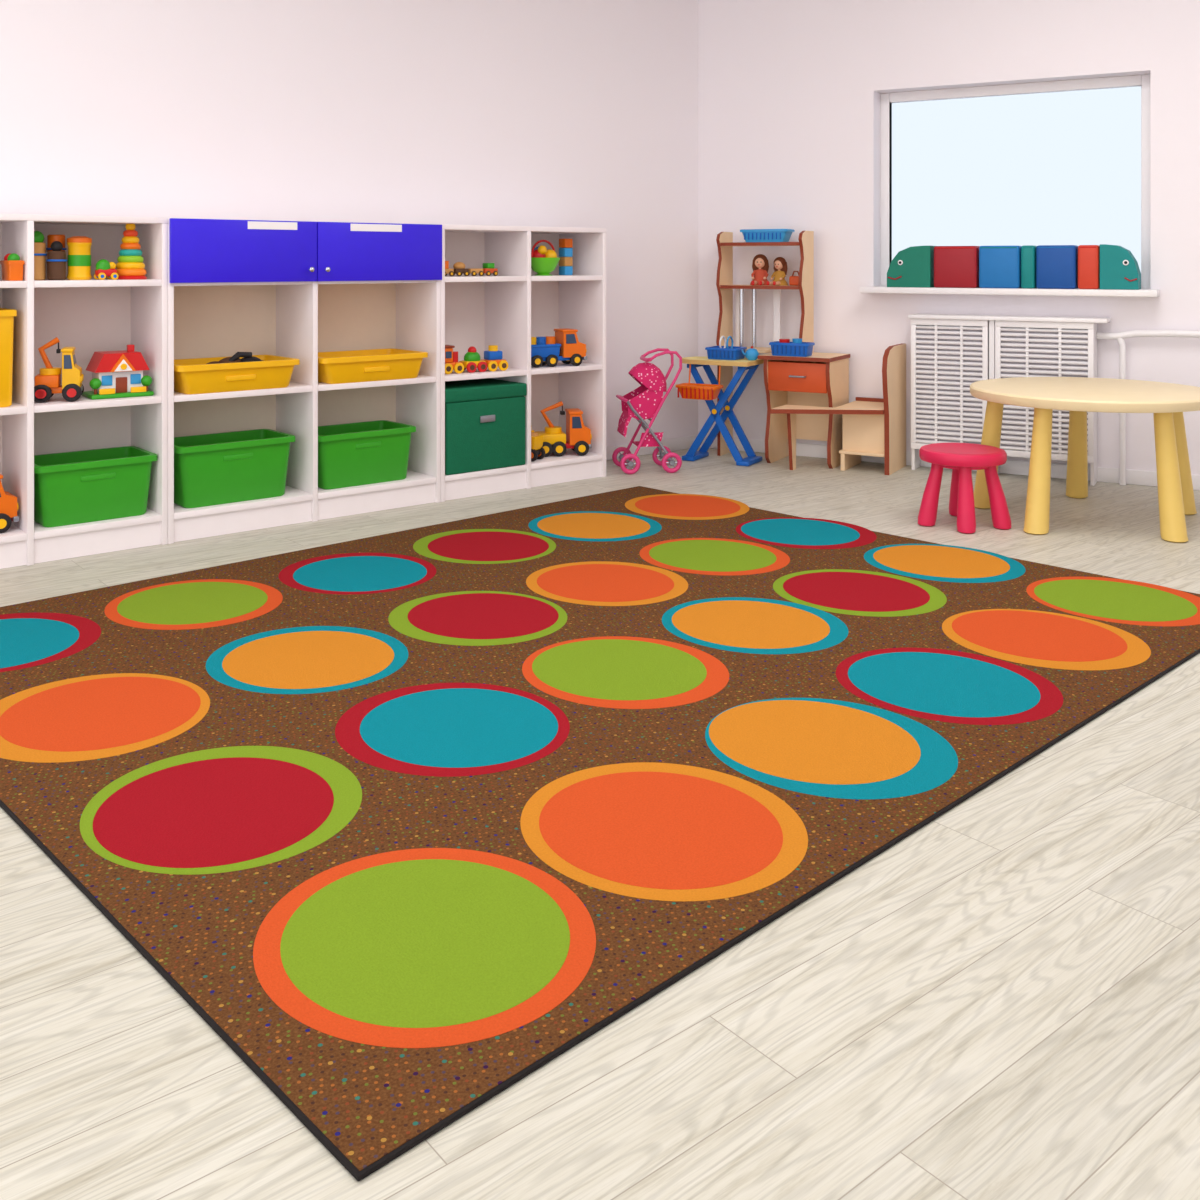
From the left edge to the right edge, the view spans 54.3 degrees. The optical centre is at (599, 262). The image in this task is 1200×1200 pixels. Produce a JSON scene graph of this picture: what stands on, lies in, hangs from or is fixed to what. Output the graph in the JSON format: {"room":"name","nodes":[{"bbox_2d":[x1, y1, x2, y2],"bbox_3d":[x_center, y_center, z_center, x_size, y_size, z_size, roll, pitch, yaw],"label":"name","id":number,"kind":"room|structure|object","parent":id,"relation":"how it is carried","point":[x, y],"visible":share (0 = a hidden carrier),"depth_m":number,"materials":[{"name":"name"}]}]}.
{"room":"children's room","nodes":[
{"label":"children's room","id":0,"kind":"room"},
{"bbox_2d":[0,0,697,446],"bbox_3d":[-2.275,-0.350,4.354,7.320,2.800,0.119,0,0,-40],"label":"wall","id":1,"kind":"structure","parent":0,"point":[533,113],"depth_m":5.35,"materials":[{"name":"paint"}]},
{"bbox_2d":[606,435,696,459],"bbox_3d":[0.184,1.015,6.316,0.970,0.070,0.014,0,0,-40],"label":"baseboard","id":2,"kind":"structure","parent":1,"relation":"attached to","point":[680,443],"depth_m":6.45,"materials":[{"name":"white wood"}]},
{"bbox_2d":[0,447,1199,1199],"bbox_3d":[-0.903,1.075,1.834,7.890,0.050,10.341,0,0,26],"label":"floor","id":3,"kind":"structure","parent":0,"point":[1002,1001],"depth_m":1.60,"materials":[{"name":"beige wood"}]},
{"bbox_2d":[0,214,167,568],"bbox_3d":[-2.280,0.443,4.023,1.449,1.215,0.360,0,0,-40],"label":"storage shelf","id":4,"kind":"object","parent":3,"relation":"on","point":[93,315],"visible":0.7,"depth_m":4.35,"materials":[{"name":"white laminate"}]},
{"bbox_2d":[0,308,16,406],"bbox_3d":[-2.248,0.332,4.018,0.392,0.334,0.288,0,0,-40],"label":"storage box","id":5,"kind":"object","parent":4,"relation":"in","point":[6,315],"visible":1,"depth_m":4.02,"materials":[{"name":"plastic"}]},
{"bbox_2d":[0,474,18,532],"bbox_3d":[-2.197,0.838,4.026,0.333,0.200,0.163,0,0,-40],"label":"toy truck","id":6,"kind":"object","parent":4,"relation":"in","point":[9,506],"visible":1,"depth_m":4.06,"materials":[{"name":"orange plastic"}]},
{"bbox_2d":[0,253,24,280],"bbox_3d":[-2.052,0.017,4.082,0.052,0.095,0.120,0,0,-40],"label":"box","id":7,"kind":"object","parent":4,"relation":"on","point":[12,266],"depth_m":4.05,"materials":[{"name":"orange plastic"}]},
{"bbox_2d":[34,231,66,279],"bbox_3d":[-1.988,-0.024,4.215,0.137,0.176,0.151,0,0,-14],"label":"toys","id":8,"kind":"object","parent":4,"relation":"in","point":[56,260],"visible":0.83,"depth_m":4.16,"materials":[{"name":"brown wood"}]},
{"bbox_2d":[34,337,83,402],"bbox_3d":[-1.956,0.385,4.215,0.167,0.229,0.131,0,0,-20],"label":"truck","id":9,"kind":"object","parent":4,"relation":"on","point":[48,380],"visible":0.98,"depth_m":4.18,"materials":[{"name":"orange plastic"}]},
{"bbox_2d":[67,236,91,279],"bbox_3d":[-1.890,-0.015,4.243,0.084,0.158,0.084,0,0,-40],"label":"drum","id":10,"kind":"object","parent":4,"relation":"on","point":[79,247],"visible":1,"depth_m":4.21,"materials":[{"name":"yellow plastic"}]},
{"bbox_2d":[34,446,156,526],"bbox_3d":[-1.896,0.827,4.323,0.427,0.220,0.290,0,0,-40],"label":"storage bin","id":11,"kind":"object","parent":4,"relation":"in","point":[74,487],"visible":0.8,"depth_m":4.23,"materials":[{"name":"green plastic"}]},
{"bbox_2d":[94,259,118,279],"bbox_3d":[-1.803,0.027,4.264,0.071,0.075,0.064,0,0,-40],"label":"car","id":12,"kind":"object","parent":4,"relation":"on","point":[104,269],"visible":1,"depth_m":4.25,"materials":[{"name":"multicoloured plastic"}]},
{"bbox_2d":[82,344,153,399],"bbox_3d":[-1.798,0.405,4.360,0.221,0.189,0.164,0,0,-37],"label":"house","id":13,"kind":"object","parent":4,"relation":"in","point":[115,374],"visible":0.98,"depth_m":4.31,"materials":[{"name":"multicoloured plastic"}]},
{"bbox_2d":[116,224,146,279],"bbox_3d":[-1.751,-0.043,4.359,0.116,0.214,0.116,0,0,-40],"label":"tower","id":14,"kind":"object","parent":4,"relation":"on","point":[130,265],"visible":0.94,"depth_m":4.33,"materials":[{"name":"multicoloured plastic"}]},
{"bbox_2d":[167,218,441,543],"bbox_3d":[-1.252,0.443,4.849,1.186,1.215,0.407,0,0,-40],"label":"storage cabinet","id":15,"kind":"object","parent":3,"relation":"on","point":[300,290],"visible":0.76,"depth_m":4.85,"materials":[{"name":"white laminate"}]},
{"bbox_2d":[174,429,294,507],"bbox_3d":[-1.494,0.819,4.658,0.480,0.238,0.290,0,0,-40],"label":"storage bin","id":16,"kind":"object","parent":15,"relation":"in","point":[236,466],"visible":0.8,"depth_m":4.56,"materials":[{"name":"green plastic"}]},
{"bbox_2d":[174,355,299,393],"bbox_3d":[-1.482,0.444,4.636,0.490,0.112,0.320,0,0,-40],"label":"storage bin","id":17,"kind":"object","parent":15,"relation":"in","point":[192,375],"visible":0.84,"depth_m":4.52,"materials":[{"name":"yellow plastic"}]},
{"bbox_2d":[207,352,262,363],"bbox_3d":[-1.437,0.417,4.640,0.290,0.126,0.120,0,0,-40],"label":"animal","id":18,"kind":"object","parent":17,"relation":"in","point":[248,357],"visible":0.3,"depth_m":4.61},
{"bbox_2d":[318,420,415,489],"bbox_3d":[-1.058,0.825,5.021,0.465,0.226,0.290,0,0,-40],"label":"storage bin","id":19,"kind":"object","parent":15,"relation":"in","point":[369,452],"visible":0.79,"depth_m":4.93,"materials":[{"name":"green plastic"}]},
{"bbox_2d":[318,348,427,383],"bbox_3d":[-1.028,0.445,5.013,0.500,0.110,0.320,0,0,-40],"label":"storage bin","id":20,"kind":"object","parent":15,"relation":"in","point":[351,366],"visible":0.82,"depth_m":4.91,"materials":[{"name":"yellow plastic"}]},
{"bbox_2d":[441,224,605,501],"bbox_3d":[-0.447,0.443,5.550,0.946,1.215,0.360,0,0,-40],"label":"storage shelf","id":21,"kind":"object","parent":3,"relation":"on","point":[509,308],"visible":0.65,"depth_m":5.62,"materials":[{"name":"white laminate"}]},
{"bbox_2d":[445,261,497,275],"bbox_3d":[-0.608,0.029,5.337,0.310,0.070,0.064,0,0,-40],"label":"train","id":22,"kind":"object","parent":21,"relation":"in","point":[459,269],"visible":0.83,"depth_m":5.32,"materials":[{"name":"brown wood"}]},
{"bbox_2d":[445,345,507,373],"bbox_3d":[-0.587,0.437,5.327,0.334,0.125,0.107,0,0,-35],"label":"train","id":23,"kind":"object","parent":21,"relation":"in","point":[492,359],"visible":0.93,"depth_m":5.30,"materials":[{"name":"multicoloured plastic"}]},
{"bbox_2d":[445,378,526,474],"bbox_3d":[-0.612,0.749,5.390,0.439,0.378,0.342,0,0,-40],"label":"storage box","id":24,"kind":"object","parent":21,"relation":"in","point":[485,418],"visible":0.8,"depth_m":5.26,"materials":[{"name":"green"}]},
{"bbox_2d":[531,426,544,461],"bbox_3d":[-0.333,0.858,5.541,0.126,0.160,0.087,0,0,29],"label":"loader","id":25,"kind":"object","parent":21,"relation":"on","point":[537,452],"visible":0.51,"depth_m":5.51,"materials":[{"name":"yellow plastic"}]},
{"bbox_2d":[531,240,559,275],"bbox_3d":[-0.272,-0.021,5.605,0.162,0.172,0.162,0,0,-40],"label":"fruit basket","id":26,"kind":"object","parent":21,"relation":"on","point":[544,261],"visible":0.99,"depth_m":5.56,"materials":[{"name":"plastic"}]},
{"bbox_2d":[531,328,586,367],"bbox_3d":[-0.225,0.412,5.629,0.310,0.175,0.142,0,0,-25],"label":"lorry","id":27,"kind":"object","parent":21,"relation":"on","point":[565,346],"visible":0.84,"depth_m":5.60,"materials":[{"name":"orange plastic"}]},
{"bbox_2d":[535,401,591,456],"bbox_3d":[-0.183,0.808,5.701,0.271,0.260,0.152,0,0,-11],"label":"truck","id":28,"kind":"object","parent":21,"relation":"on","point":[578,436],"visible":0.85,"depth_m":5.65,"materials":[{"name":"orange plastic"}]},
{"bbox_2d":[559,239,572,274],"bbox_3d":[-0.168,-0.025,5.730,0.050,0.179,0.050,0,0,-40],"label":"blocks","id":29,"kind":"object","parent":21,"relation":"on","point":[565,245],"visible":0.98,"depth_m":5.71,"materials":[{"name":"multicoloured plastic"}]},
{"bbox_2d":[0,486,1199,1180],"bbox_3d":[-0.021,1.045,3.411,3.245,0.009,2.653,0,0,-44],"label":"rug","id":30,"kind":"object","parent":3,"relation":"on","point":[408,820],"visible":1,"depth_m":2.49,"materials":[{"name":"carpet"}]},
{"bbox_2d":[612,348,681,473],"bbox_3d":[0.238,0.746,5.901,0.319,0.607,0.234,0,0,-10],"label":"stroller","id":31,"kind":"object","parent":3,"relation":"on","point":[644,402],"visible":1,"depth_m":5.82,"materials":[{"name":"pink fabric"}]},
{"bbox_2d":[682,356,763,465],"bbox_3d":[0.632,0.780,6.172,0.408,0.536,0.225,0,0,30],"label":"toy ironing board","id":32,"kind":"object","parent":3,"relation":"on","point":[744,364],"visible":0.99,"depth_m":6.14,"materials":[{"name":"blue plastic"}]},
{"bbox_2d":[675,364,723,399],"bbox_3d":[0.517,0.620,6.048,0.230,0.169,0.136,0,0,30],"label":"basket","id":33,"kind":"object","parent":32,"relation":"on","point":[689,390],"visible":1,"depth_m":6.01,"materials":[{"name":"plastic"}]},
{"bbox_2d":[705,336,746,359],"bbox_3d":[0.667,0.451,6.181,0.180,0.121,0.155,0,0,30],"label":"basket","id":34,"kind":"object","parent":32,"relation":"on","point":[725,352],"depth_m":6.13,"materials":[{"name":"blue plastic"}]},
{"bbox_2d":[742,346,758,359],"bbox_3d":[0.784,0.475,6.106,0.095,0.073,0.072,0,0,30],"label":"teapot","id":35,"kind":"object","parent":32,"relation":"on","point":[751,354],"depth_m":6.08,"materials":[{"name":"blue plastic"}]},
{"bbox_2d":[716,231,813,455],"bbox_3d":[0.882,0.443,6.280,0.485,1.215,0.200,0,0,30],"label":"shelf","id":36,"kind":"object","parent":3,"relation":"on","point":[724,281],"visible":0.77,"depth_m":6.30,"materials":[{"name":"brown wood"}]},
{"bbox_2d":[750,254,768,284],"bbox_3d":[0.854,0.041,6.275,0.110,0.167,0.146,0,0,18],"label":"doll","id":37,"kind":"object","parent":36,"relation":"on","point":[760,264],"visible":1,"depth_m":6.29,"materials":[{"name":"red fabric"}]},
{"bbox_2d":[740,229,794,241],"bbox_3d":[0.897,-0.140,6.271,0.270,0.070,0.140,0,0,30],"label":"basket","id":38,"kind":"object","parent":36,"relation":"on","point":[750,235],"visible":0.98,"depth_m":6.21,"materials":[{"name":"plastic"}]},
{"bbox_2d":[766,257,787,285],"bbox_3d":[0.943,0.049,6.238,0.100,0.152,0.133,0,0,38],"label":"doll","id":39,"kind":"object","parent":36,"relation":"on","point":[780,264],"visible":1,"depth_m":6.24,"materials":[{"name":"yellow fabric"}]},
{"bbox_2d":[789,271,798,285],"bbox_3d":[1.041,0.086,6.212,0.060,0.078,0.060,0,0,30],"label":"bag","id":40,"kind":"object","parent":36,"relation":"on","point":[793,280],"visible":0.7,"depth_m":6.19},
{"bbox_2d":[758,352,849,468],"bbox_3d":[1.070,0.767,6.115,0.385,0.566,0.340,0,0,30],"label":"desk","id":41,"kind":"object","parent":3,"relation":"on","point":[818,379],"visible":0.93,"depth_m":6.06,"materials":[{"name":"brown wood"}]},
{"bbox_2d":[769,338,814,356],"bbox_3d":[0.992,0.439,6.039,0.215,0.088,0.110,0,0,30],"label":"basket","id":42,"kind":"object","parent":41,"relation":"on","point":[783,347],"visible":1,"depth_m":6.00,"materials":[{"name":"blue plastic"}]},
{"bbox_2d":[770,343,905,474],"bbox_3d":[1.211,0.735,5.903,0.520,0.630,0.570,0,0,30],"label":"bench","id":43,"kind":"object","parent":3,"relation":"on","point":[876,427],"visible":1,"depth_m":5.85,"materials":[{"name":"brown wood"}]},
{"bbox_2d":[918,443,1010,533],"bbox_3d":[1.459,0.898,4.685,0.336,0.303,0.349,0,0,-40],"label":"stool","id":44,"kind":"object","parent":3,"relation":"on","point":[962,458],"visible":1,"depth_m":4.60,"materials":[{"name":"red plastic"}]},
{"bbox_2d":[908,314,1110,485],"bbox_3d":[1.992,0.657,5.724,0.925,0.784,0.163,0,0,30],"label":"radiator cover","id":45,"kind":"object","parent":3,"relation":"on","point":[949,352],"visible":0.77,"depth_m":5.71,"materials":[{"name":"white wood"}]},
{"bbox_2d":[970,377,1199,542],"bbox_3d":[2.020,0.783,4.810,0.950,0.533,0.950,0,0,0],"label":"round table","id":46,"kind":"object","parent":3,"relation":"on","point":[1167,402],"visible":0.98,"depth_m":4.54,"materials":[{"name":"beige wood"}]},
{"bbox_2d":[698,0,1199,474],"bbox_3d":[2.637,-0.350,5.568,4.750,2.800,0.201,0,0,30],"label":"wall","id":47,"kind":"structure","parent":0,"point":[789,91],"depth_m":6.16,"materials":[{"name":"paint"}]},
{"bbox_2d":[702,435,1199,489],"bbox_3d":[2.571,1.015,5.483,4.580,0.070,0.014,0,0,30],"label":"baseboard","id":48,"kind":"structure","parent":47,"relation":"attached to","point":[1110,475],"depth_m":5.76,"materials":[{"name":"white wood"}]},
{"bbox_2d":[860,286,1159,296],"bbox_3d":[2.006,0.144,5.795,1.390,0.032,0.269,0,0,30],"label":"window sill","id":49,"kind":"structure","parent":47,"relation":"attached to","point":[869,289],"depth_m":5.65,"materials":[{"name":"white plastic"}]},
{"bbox_2d":[887,246,934,287],"bbox_3d":[1.590,0.022,5.963,0.220,0.210,0.149,0,0,30],"label":"cushion","id":50,"kind":"object","parent":49,"relation":"on","point":[913,266],"visible":1,"depth_m":5.90,"materials":[{"name":"green fabric"}]},
{"bbox_2d":[934,246,979,287],"bbox_3d":[1.792,0.024,5.853,0.210,0.208,0.142,0,0,30],"label":"cushion","id":51,"kind":"object","parent":49,"relation":"on","point":[954,266],"visible":0.87,"depth_m":5.79,"materials":[{"name":"red fabric"}]},
{"bbox_2d":[979,246,1021,287],"bbox_3d":[1.974,0.024,5.749,0.190,0.208,0.142,0,0,30],"label":"cushion","id":52,"kind":"object","parent":49,"relation":"on","point":[999,266],"visible":0.91,"depth_m":5.68,"materials":[{"name":"blue fabric"}]},
{"bbox_2d":[1021,245,1036,288],"bbox_3d":[2.090,0.024,5.683,0.063,0.208,0.142,0,0,30],"label":"cushion","id":53,"kind":"object","parent":49,"relation":"on","point":[1028,252],"visible":0.87,"depth_m":5.62,"materials":[{"name":"teal fabric"}]},
{"bbox_2d":[1036,245,1077,288],"bbox_3d":[2.201,0.024,5.620,0.178,0.208,0.142,0,0,30],"label":"cushion","id":54,"kind":"object","parent":49,"relation":"on","point":[1056,265],"visible":0.91,"depth_m":5.56,"materials":[{"name":"blue fabric"}]},
{"bbox_2d":[1078,245,1099,288],"bbox_3d":[2.325,0.024,5.549,0.092,0.208,0.142,0,0,30],"label":"cushion","id":55,"kind":"object","parent":49,"relation":"on","point":[1088,255],"visible":0.91,"depth_m":5.49,"materials":[{"name":"red fabric"}]},
{"bbox_2d":[1100,244,1140,289],"bbox_3d":[2.440,0.022,5.480,0.165,0.210,0.149,0,0,30],"label":"cushion","id":56,"kind":"object","parent":49,"relation":"on","point":[1119,269],"visible":1,"depth_m":5.43,"materials":[{"name":"teal fabric"}]},
{"bbox_2d":[880,74,1150,288],"bbox_3d":[2.081,-0.375,5.936,1.320,1.050,0.051,0,0,30],"label":"window","id":57,"kind":"structure","parent":47,"relation":"in","point":[1064,162],"depth_m":5.91,"materials":[{"name":"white glass"}]},
{"bbox_2d":[1096,330,1199,484],"bbox_3d":[3.023,0.681,5.194,1.508,0.734,0.065,0,0,30],"label":"pipe","id":58,"kind":"object","parent":47,"relation":"attached to","point":[1120,336],"visible":0.94,"depth_m":5.49,"materials":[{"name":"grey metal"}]}
]}

